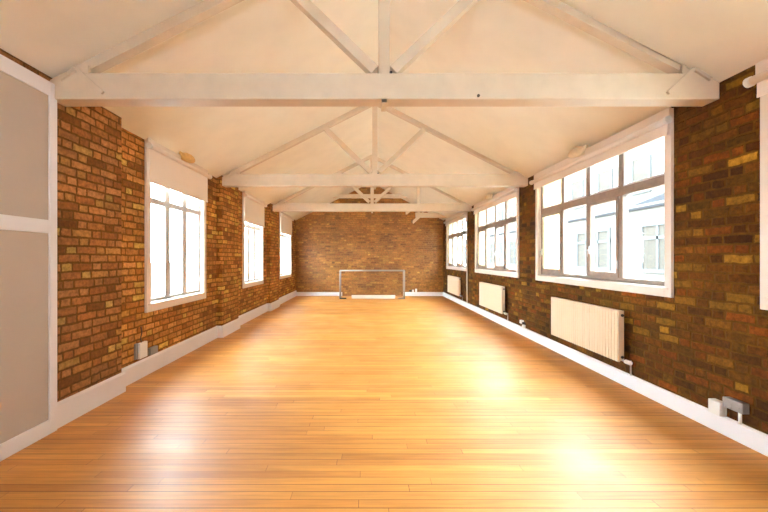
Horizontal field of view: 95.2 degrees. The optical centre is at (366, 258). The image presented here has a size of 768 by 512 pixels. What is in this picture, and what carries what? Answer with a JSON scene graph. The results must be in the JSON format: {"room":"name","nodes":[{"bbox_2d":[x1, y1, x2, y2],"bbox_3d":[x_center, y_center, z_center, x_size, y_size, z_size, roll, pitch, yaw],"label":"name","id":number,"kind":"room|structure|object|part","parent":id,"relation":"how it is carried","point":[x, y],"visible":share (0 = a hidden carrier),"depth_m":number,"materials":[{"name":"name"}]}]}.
{"room":"empty loft hall","nodes":[
{"label":"empty loft hall","id":0,"kind":"room"},
{"bbox_2d":[0,48,295,401],"bbox_3d":[-2.777,-0.065,5.750,0.415,2.930,14.700,0,0,0],"label":"wall","id":1,"kind":"structure","parent":0,"point":[101,314],"depth_m":3.56,"materials":[{"name":"brick"}]},
{"bbox_2d":[134,327,146,359],"bbox_3d":[-2.645,0.983,4.095,0.040,0.369,0.190,0,0,0],"label":"wall socket","id":2,"kind":"object","parent":1,"relation":"attached to","point":[140,349],"visible":1,"depth_m":4.07,"materials":[{"name":"white plastic"}]},
{"bbox_3d":[-2.655,1.070,4.025,0.020,0.180,0.050,0,0,0],"label":"plate","id":3,"kind":"part","parent":2,"relation":"part of","materials":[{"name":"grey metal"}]},
{"bbox_2d":[147,345,157,354],"bbox_3d":[-2.643,1.133,4.315,0.045,0.085,0.150,0,0,0],"label":"cable box","id":4,"kind":"object","parent":1,"relation":"attached to","point":[152,350],"visible":1,"depth_m":4.29,"materials":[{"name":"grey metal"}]},
{"bbox_2d":[145,140,205,312],"bbox_3d":[-2.810,-0.388,4.965,0.370,2.075,1.550,0,0,0],"label":"window","id":5,"kind":"structure","parent":1,"relation":"in","point":[193,210],"depth_m":5.15,"materials":[{"name":"beige paint"}]},
{"bbox_3d":[-2.720,-0.405,4.965,0.030,1.880,1.390,0,0,0],"label":"sash frame","id":6,"kind":"part","parent":5,"relation":"part of","materials":[{"name":"grey paint"}]},
{"bbox_3d":[-2.675,0.550,4.965,0.100,0.030,1.490,0,0,0],"label":"sill","id":7,"kind":"part","parent":5,"relation":"part of","materials":[{"name":"beige paint"}]},
{"bbox_2d":[146,138,211,201],"bbox_3d":[-2.594,-1.181,4.965,0.086,0.527,1.620,0,0,0],"label":"roller blind","id":8,"kind":"object","parent":5,"relation":"attached to","point":[167,169],"visible":0.98,"depth_m":4.77,"materials":[{"name":"beige paint"}]},
{"bbox_3d":[-2.626,-1.413,4.968,0.022,0.065,1.565,0,0,0],"label":"headboard","id":9,"kind":"part","parent":8,"relation":"part of","materials":[{"name":"beige paint"}]},
{"bbox_2d":[57,291,296,428],"bbox_3d":[-2.604,1.296,7.986,0.122,0.208,10.228,0,0,0],"label":"baseboard","id":10,"kind":"structure","parent":1,"relation":"attached to","point":[70,408],"depth_m":4.08,"materials":[{"name":"white paint"}]},
{"bbox_2d":[179,151,194,162],"bbox_3d":[-2.549,-1.430,4.959,0.132,0.124,0.382,0,0,0],"label":"wall light","id":11,"kind":"object","parent":1,"relation":"attached to","point":[186,157],"visible":0.9,"depth_m":4.90,"materials":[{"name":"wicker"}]},
{"bbox_2d":[242,192,263,287],"bbox_3d":[-2.810,-0.393,8.200,0.370,2.065,1.440,0,0,0],"label":"window","id":12,"kind":"structure","parent":1,"relation":"in","point":[255,234],"depth_m":8.43,"materials":[{"name":"beige paint"}]},
{"bbox_3d":[-2.720,-0.410,8.200,0.030,1.870,1.280,0,0,0],"label":"sash frame","id":13,"kind":"part","parent":12,"relation":"part of","materials":[{"name":"grey paint"}]},
{"bbox_3d":[-2.675,0.540,8.200,0.100,0.030,1.380,0,0,0],"label":"sill","id":14,"kind":"part","parent":12,"relation":"part of","materials":[{"name":"beige paint"}]},
{"bbox_2d":[244,191,266,227],"bbox_3d":[-2.594,-1.117,8.200,0.086,0.657,1.510,0,0,0],"label":"roller blind","id":15,"kind":"object","parent":12,"relation":"attached to","point":[254,207],"visible":1,"depth_m":8.09,"materials":[{"name":"white fabric"}]},
{"bbox_3d":[-2.626,-1.413,8.203,0.022,0.065,1.455,0,0,0],"label":"headboard","id":16,"kind":"part","parent":15,"relation":"part of","materials":[{"name":"white fabric"}]},
{"bbox_2d":[279,212,290,278],"bbox_3d":[-2.810,-0.398,11.410,0.370,2.055,1.580,0,0,0],"label":"window","id":17,"kind":"structure","parent":1,"relation":"in","point":[284,239],"depth_m":11.60,"materials":[{"name":"white glass"}]},
{"bbox_3d":[-2.720,-0.415,11.410,0.030,1.860,1.420,0,0,0],"label":"sash frame","id":18,"kind":"part","parent":17,"relation":"part of","materials":[{"name":"white glass"}]},
{"bbox_2d":[280,212,293,235],"bbox_3d":[-2.594,-1.117,11.410,0.086,0.657,1.650,0,0,0],"label":"roller blind","id":19,"kind":"object","parent":17,"relation":"attached to","point":[286,220],"visible":0.94,"depth_m":11.35,"materials":[{"name":"beige fabric"}]},
{"bbox_2d":[296,187,442,295],"bbox_3d":[0.095,-0.775,13.250,6.160,4.350,0.300,0,0,0],"label":"wall","id":20,"kind":"structure","parent":0,"point":[327,243],"depth_m":13.10,"materials":[{"name":"brick"}]},
{"bbox_2d":[296,292,442,295],"bbox_3d":[0.096,1.327,13.088,5.468,0.145,0.025,0,0,0],"label":"baseboard","id":21,"kind":"structure","parent":20,"relation":"attached to","point":[297,293],"depth_m":13.08,"materials":[{"name":"white paint"}]},
{"bbox_2d":[0,296,767,511],"bbox_3d":[0.100,1.475,5.750,6.600,0.150,15.400,0,0,0],"label":"floor","id":22,"kind":"structure","parent":0,"point":[314,403],"depth_m":2.78,"materials":[{"name":"brown wood"}]},
{"bbox_2d":[0,54,56,461],"bbox_3d":[-2.547,-0.005,1.577,0.045,2.810,2.555,0,0,0],"label":"door","id":23,"kind":"structure","parent":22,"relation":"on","point":[28,103],"depth_m":2.60,"materials":[{"name":"white paint"}]},
{"bbox_3d":[-2.555,-0.803,1.577,0.030,0.994,2.425,0,0,0],"label":"grey panel","id":24,"kind":"part","parent":23,"relation":"part of","materials":[{"name":"paint"}]},
{"bbox_3d":[-2.555,0.542,1.577,0.030,1.485,2.425,0,0,0],"label":"grey panel","id":25,"kind":"part","parent":23,"relation":"part of","materials":[{"name":"paint"}]},
{"bbox_3d":[-2.547,-1.355,1.577,0.045,0.110,2.425,0,0,0],"label":"rail","id":26,"kind":"part","parent":23,"relation":"part of","materials":[{"name":"white paint"}]},
{"bbox_3d":[-2.547,-0.253,1.577,0.045,0.106,2.425,0,0,0],"label":"rail","id":27,"kind":"part","parent":23,"relation":"part of","materials":[{"name":"white paint"}]},
{"bbox_3d":[-2.547,1.343,1.577,0.045,0.115,2.425,0,0,0],"label":"rail","id":28,"kind":"part","parent":23,"relation":"part of","materials":[{"name":"white paint"}]},
{"bbox_2d":[339,270,404,298],"bbox_3d":[0.180,0.896,12.220,2.264,1.009,0.489,0,0,0],"label":"metal frame","id":29,"kind":"object","parent":22,"relation":"on","point":[353,296],"visible":1,"depth_m":12.03,"materials":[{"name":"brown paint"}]},
{"bbox_3d":[-0.930,0.907,12.050,0.044,0.985,0.044,0,0,0],"label":"post","id":30,"kind":"part","parent":29,"relation":"part of","materials":[{"name":"white metal"}]},
{"bbox_3d":[0.180,0.415,12.050,2.220,0.047,0.047,0,0,0],"label":"rail","id":31,"kind":"part","parent":29,"relation":"part of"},
{"bbox_3d":[0.220,1.320,12.050,1.500,0.120,0.040,0,0,0],"label":"board","id":32,"kind":"part","parent":29,"relation":"part of","materials":[{"name":"beige paint"}]},
{"bbox_2d":[0,0,767,223],"bbox_3d":[0.095,-2.147,5.750,6.360,1.885,15.400,0,0,0],"label":"ceiling","id":33,"kind":"structure","parent":0,"point":[722,39],"depth_m":3.74,"materials":[{"name":"beige paint"}]},
{"bbox_2d":[333,194,406,197],"bbox_3d":[0.130,-2.225,12.510,2.736,0.130,0.120,0,0,0],"label":"beam","id":34,"kind":"structure","parent":33,"relation":"attached to","point":[339,195],"depth_m":12.45,"materials":[{"name":"white wood"}]},
{"bbox_2d":[273,155,471,213],"bbox_3d":[0.142,-2.020,9.591,5.425,1.620,0.178,0,0,0],"label":"roof truss","id":35,"kind":"object","parent":33,"relation":"attached to","point":[281,206],"visible":0.77,"depth_m":9.52,"materials":[{"name":"wood"}]},
{"bbox_3d":[0.140,-2.166,9.595,0.090,1.328,0.110,0,0,0],"label":"king post","id":36,"kind":"part","parent":35,"relation":"part of","materials":[{"name":"white wood"}]},
{"bbox_3d":[1.400,-1.800,9.570,0.080,0.596,0.060,0,0,0],"label":"queen post","id":37,"kind":"part","parent":35,"relation":"part of","materials":[{"name":"white wood"}]},
{"bbox_2d":[222,107,527,188],"bbox_3d":[0.142,-2.042,6.271,5.425,1.575,0.178,0,0,0],"label":"roof truss","id":38,"kind":"object","parent":33,"relation":"attached to","point":[235,178],"visible":0.93,"depth_m":6.20,"materials":[{"name":"wood"}]},
{"bbox_3d":[0.140,-2.166,6.275,0.090,1.328,0.110,0,0,0],"label":"king post","id":39,"kind":"part","parent":38,"relation":"part of","materials":[{"name":"white wood"}]},
{"bbox_2d":[50,0,719,111],"bbox_3d":[0.142,-2.042,2.901,5.425,1.575,0.178,0,0,0],"label":"roof truss","id":40,"kind":"object","parent":33,"relation":"attached to","point":[84,84],"visible":0.96,"depth_m":2.83,"materials":[{"name":"wood"}]},
{"bbox_3d":[0.140,-2.166,2.905,0.090,1.328,0.110,0,0,0],"label":"king post","id":41,"kind":"part","parent":40,"relation":"part of","materials":[{"name":"white wood"}]},
{"bbox_2d":[568,144,587,157],"bbox_3d":[2.739,-1.390,4.549,0.132,0.124,0.382,0,0,0],"label":"wall light","id":42,"kind":"object","parent":33,"relation":"attached to","point":[578,151],"visible":1,"depth_m":4.50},
{"bbox_2d":[443,65,767,434],"bbox_3d":[3.015,-0.060,5.750,0.320,2.920,14.700,0,0,0],"label":"wall","id":43,"kind":"structure","parent":0,"point":[701,343],"depth_m":2.97,"materials":[{"name":"brick"}]},
{"bbox_2d":[411,212,446,223],"bbox_3d":[2.212,-1.581,12.380,1.287,0.712,0.180,0,0,0],"label":"tie beam","id":44,"kind":"structure","parent":43,"relation":"attached to","point":[418,215],"depth_m":12.35,"materials":[{"name":"wood"}]},
{"bbox_2d":[448,275,462,300],"bbox_3d":[2.792,0.912,11.098,0.124,0.685,1.545,0,0,0],"label":"radiator","id":45,"kind":"object","parent":43,"relation":"attached to","point":[454,283],"visible":1,"depth_m":10.94,"materials":[{"name":"beige metal"}]},
{"bbox_3d":[2.743,0.848,11.160,0.025,0.555,1.420,0,0,0],"label":"plate","id":46,"kind":"part","parent":45,"relation":"part of","materials":[{"name":"beige metal"}]},
{"bbox_2d":[446,212,467,270],"bbox_3d":[3.000,-0.517,11.215,0.370,1.765,2.570,0,0,0],"label":"window","id":47,"kind":"structure","parent":43,"relation":"in","point":[453,234],"depth_m":11.76,"materials":[{"name":"beige paint"}]},
{"bbox_2d":[444,212,465,225],"bbox_3d":[2.784,-1.279,11.215,0.086,0.252,2.640,0,0,0],"label":"roller blind","id":48,"kind":"object","parent":47,"relation":"attached to","point":[461,215],"visible":0.89,"depth_m":11.07,"materials":[{"name":"white fabric"}]},
{"bbox_3d":[2.816,-1.360,11.217,0.022,0.090,2.585,0,0,0],"label":"headboard","id":49,"kind":"part","parent":48,"relation":"part of","materials":[{"name":"white fabric"}]},
{"bbox_3d":[2.915,-0.527,11.215,0.060,1.585,2.410,0,0,0],"label":"sash frame","id":50,"kind":"part","parent":47,"relation":"part of","materials":[{"name":"brown paint"}]},
{"bbox_2d":[466,216,467,302],"bbox_3d":[2.825,0.028,9.880,0.033,2.455,0.033,0,0,22],"label":"pipe","id":51,"kind":"object","parent":43,"relation":"attached to","point":[466,216],"visible":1,"depth_m":9.87,"materials":[{"name":"white metal"}]},
{"bbox_2d":[485,194,492,199],"bbox_3d":[2.739,-1.390,7.849,0.132,0.124,0.381,0,0,0],"label":"wall light","id":52,"kind":"object","parent":43,"relation":"attached to","point":[488,196],"visible":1,"depth_m":7.79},
{"bbox_2d":[479,282,507,320],"bbox_3d":[2.792,0.912,7.747,0.124,0.685,1.545,0,0,0],"label":"radiator","id":53,"kind":"object","parent":43,"relation":"attached to","point":[491,296],"visible":1,"depth_m":7.63,"materials":[{"name":"beige metal"}]},
{"bbox_3d":[2.743,0.848,7.810,0.025,0.555,1.420,0,0,0],"label":"plate","id":54,"kind":"part","parent":53,"relation":"part of","materials":[{"name":"beige metal"}]},
{"bbox_2d":[475,187,518,277],"bbox_3d":[3.000,-0.517,7.875,0.370,1.765,2.630,0,0,0],"label":"window","id":55,"kind":"structure","parent":43,"relation":"in","point":[482,225],"depth_m":7.83,"materials":[{"name":"beige paint"}]},
{"bbox_3d":[2.906,-1.042,8.783,0.038,0.465,0.565,0,0,0],"label":"fanlight frame","id":56,"kind":"part","parent":55,"relation":"part of","materials":[{"name":"grey paint"}]},
{"bbox_3d":[2.906,-1.042,8.172,0.038,0.465,0.535,0,0,0],"label":"fanlight frame","id":57,"kind":"part","parent":55,"relation":"part of","materials":[{"name":"grey paint"}]},
{"bbox_2d":[471,187,517,213],"bbox_3d":[2.784,-1.279,7.875,0.086,0.252,2.700,0,0,0],"label":"roller blind","id":58,"kind":"object","parent":55,"relation":"attached to","point":[509,193],"visible":0.92,"depth_m":7.51,"materials":[{"name":"white fabric"}]},
{"bbox_3d":[2.885,0.278,7.875,0.140,0.025,2.570,0,0,0],"label":"sill","id":59,"kind":"part","parent":55,"relation":"part of","materials":[{"name":"beige paint"}]},
{"bbox_3d":[2.915,-0.527,7.875,0.060,1.585,2.470,0,0,0],"label":"sash frame","id":60,"kind":"part","parent":55,"relation":"part of","materials":[{"name":"brown paint"}]},
{"bbox_3d":[2.906,-1.042,7.577,0.038,0.465,0.535,0,0,0],"label":"fanlight frame","id":61,"kind":"part","parent":55,"relation":"part of","materials":[{"name":"white glass"}]},
{"bbox_3d":[2.906,-1.042,6.968,0.038,0.465,0.565,0,0,0],"label":"fanlight frame","id":62,"kind":"part","parent":55,"relation":"part of","materials":[{"name":"grey paint"}]},
{"bbox_2d":[520,320,525,327],"bbox_3d":[2.833,1.190,6.375,0.045,0.120,0.150,0,0,0],"label":"wall socket","id":63,"kind":"object","parent":43,"relation":"attached to","point":[521,321],"visible":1,"depth_m":6.30,"materials":[{"name":"white plastic"}]},
{"bbox_2d":[551,297,632,375],"bbox_3d":[2.792,0.912,4.442,0.124,0.685,1.515,0,0,0],"label":"radiator","id":64,"kind":"object","parent":43,"relation":"attached to","point":[595,328],"visible":1,"depth_m":4.28,"materials":[{"name":"beige metal"}]},
{"bbox_3d":[2.743,0.848,4.505,0.025,0.555,1.390,0,0,0],"label":"plate","id":65,"kind":"part","parent":64,"relation":"part of","materials":[{"name":"beige metal"}]},
{"bbox_2d":[555,297,621,310],"bbox_3d":[2.777,0.574,4.504,0.045,0.008,1.328,0,0,0],"label":"grille","id":66,"kind":"object","parent":64,"relation":"attached to","point":[582,304],"depth_m":4.37,"materials":[{"name":"beige metal"}]},
{"bbox_2d":[535,108,673,297],"bbox_3d":[3.000,-0.517,4.567,0.370,1.765,2.626,0,0,0],"label":"window","id":67,"kind":"structure","parent":43,"relation":"in","point":[551,216],"depth_m":4.31,"materials":[{"name":"beige paint"}]},
{"bbox_3d":[2.906,-1.042,5.473,0.038,0.465,0.564,0,0,0],"label":"fanlight frame","id":68,"kind":"part","parent":67,"relation":"part of","materials":[{"name":"white glass"}]},
{"bbox_3d":[2.906,-1.042,4.864,0.038,0.465,0.534,0,0,0],"label":"fanlight frame","id":69,"kind":"part","parent":67,"relation":"part of","materials":[{"name":"grey paint"}]},
{"bbox_2d":[529,107,672,189],"bbox_3d":[2.784,-1.279,4.567,0.086,0.252,2.696,0,0,0],"label":"roller blind","id":70,"kind":"object","parent":67,"relation":"attached to","point":[655,127],"visible":0.98,"depth_m":3.98,"materials":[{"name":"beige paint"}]},
{"bbox_3d":[2.885,0.278,4.567,0.140,0.025,2.566,0,0,0],"label":"sill","id":71,"kind":"part","parent":67,"relation":"part of","materials":[{"name":"beige paint"}]},
{"bbox_3d":[2.915,-0.527,4.567,0.060,1.585,2.466,0,0,0],"label":"sash frame","id":72,"kind":"part","parent":67,"relation":"part of","materials":[{"name":"brown paint"}]},
{"bbox_3d":[2.906,-1.042,4.270,0.038,0.465,0.534,0,0,0],"label":"fanlight frame","id":73,"kind":"part","parent":67,"relation":"part of","materials":[{"name":"grey paint"}]},
{"bbox_3d":[2.906,-1.042,3.661,0.038,0.465,0.564,0,0,0],"label":"fanlight frame","id":74,"kind":"part","parent":67,"relation":"part of","materials":[{"name":"grey paint"}]},
{"bbox_2d":[443,292,767,456],"bbox_3d":[2.842,1.327,5.750,0.025,0.145,14.700,0,0,0],"label":"baseboard","id":75,"kind":"structure","parent":43,"relation":"attached to","point":[752,438],"depth_m":3.43,"materials":[{"name":"white paint"}]},
{"bbox_2d":[708,398,726,415],"bbox_3d":[2.825,1.200,2.822,0.060,0.109,0.095,0,0,0],"label":"junction box","id":76,"kind":"object","parent":43,"relation":"attached to","point":[715,406],"visible":0.91,"depth_m":2.80,"materials":[{"name":"white plastic"}]},
{"bbox_2d":[723,396,748,424],"bbox_3d":[2.826,1.170,2.685,0.058,0.170,0.150,0,0,0],"label":"wall socket","id":77,"kind":"object","parent":43,"relation":"attached to","point":[731,403],"visible":1,"depth_m":2.66,"materials":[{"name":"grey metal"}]},
{"bbox_2d":[743,58,767,97],"bbox_3d":[2.784,-1.279,1.235,0.086,0.252,2.640,0,0,0],"label":"roller blind","id":78,"kind":"object","parent":43,"relation":"attached to","point":[760,78],"visible":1,"depth_m":2.48,"materials":[{"name":"beige paint"}]},
{"bbox_3d":[2.816,-1.360,1.238,0.022,0.090,2.585,0,0,0],"label":"headboard","id":79,"kind":"part","parent":78,"relation":"part of","materials":[{"name":"beige paint"}]},
{"bbox_2d":[760,94,767,309],"bbox_3d":[3.000,-0.517,1.235,0.370,1.765,2.570,0,0,0],"label":"window","id":80,"kind":"structure","parent":43,"relation":"in","point":[763,99],"depth_m":2.49,"materials":[{"name":"beige paint"}]},
{"label":"outside","id":81,"kind":"structure","parent":0,"visible":0},
{"bbox_3d":[4.000,2.450,14.000,36.000,0.100,52.000,0,0,0],"label":"ground","id":82,"kind":"structure","parent":81,"visible":0},
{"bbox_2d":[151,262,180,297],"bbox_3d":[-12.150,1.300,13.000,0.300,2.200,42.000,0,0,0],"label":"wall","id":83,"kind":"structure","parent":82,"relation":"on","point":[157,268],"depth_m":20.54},
{"bbox_2d":[464,193,663,280],"bbox_3d":[11.000,-0.500,12.250,4.200,5.800,40.500,0,0,0],"label":"neighbouring building","id":84,"kind":"structure","parent":82,"relation":"on","point":[645,218],"depth_m":12.73,"materials":[{"name":"grey stone"}]},
{"bbox_2d":[489,149,663,233],"bbox_3d":[13.610,-1.900,16.000,0.380,8.600,48.000,0,0,0],"label":"neighbouring building","id":85,"kind":"structure","parent":82,"relation":"on","point":[651,165],"depth_m":19.21,"materials":[{"name":"stone"}]}
]}

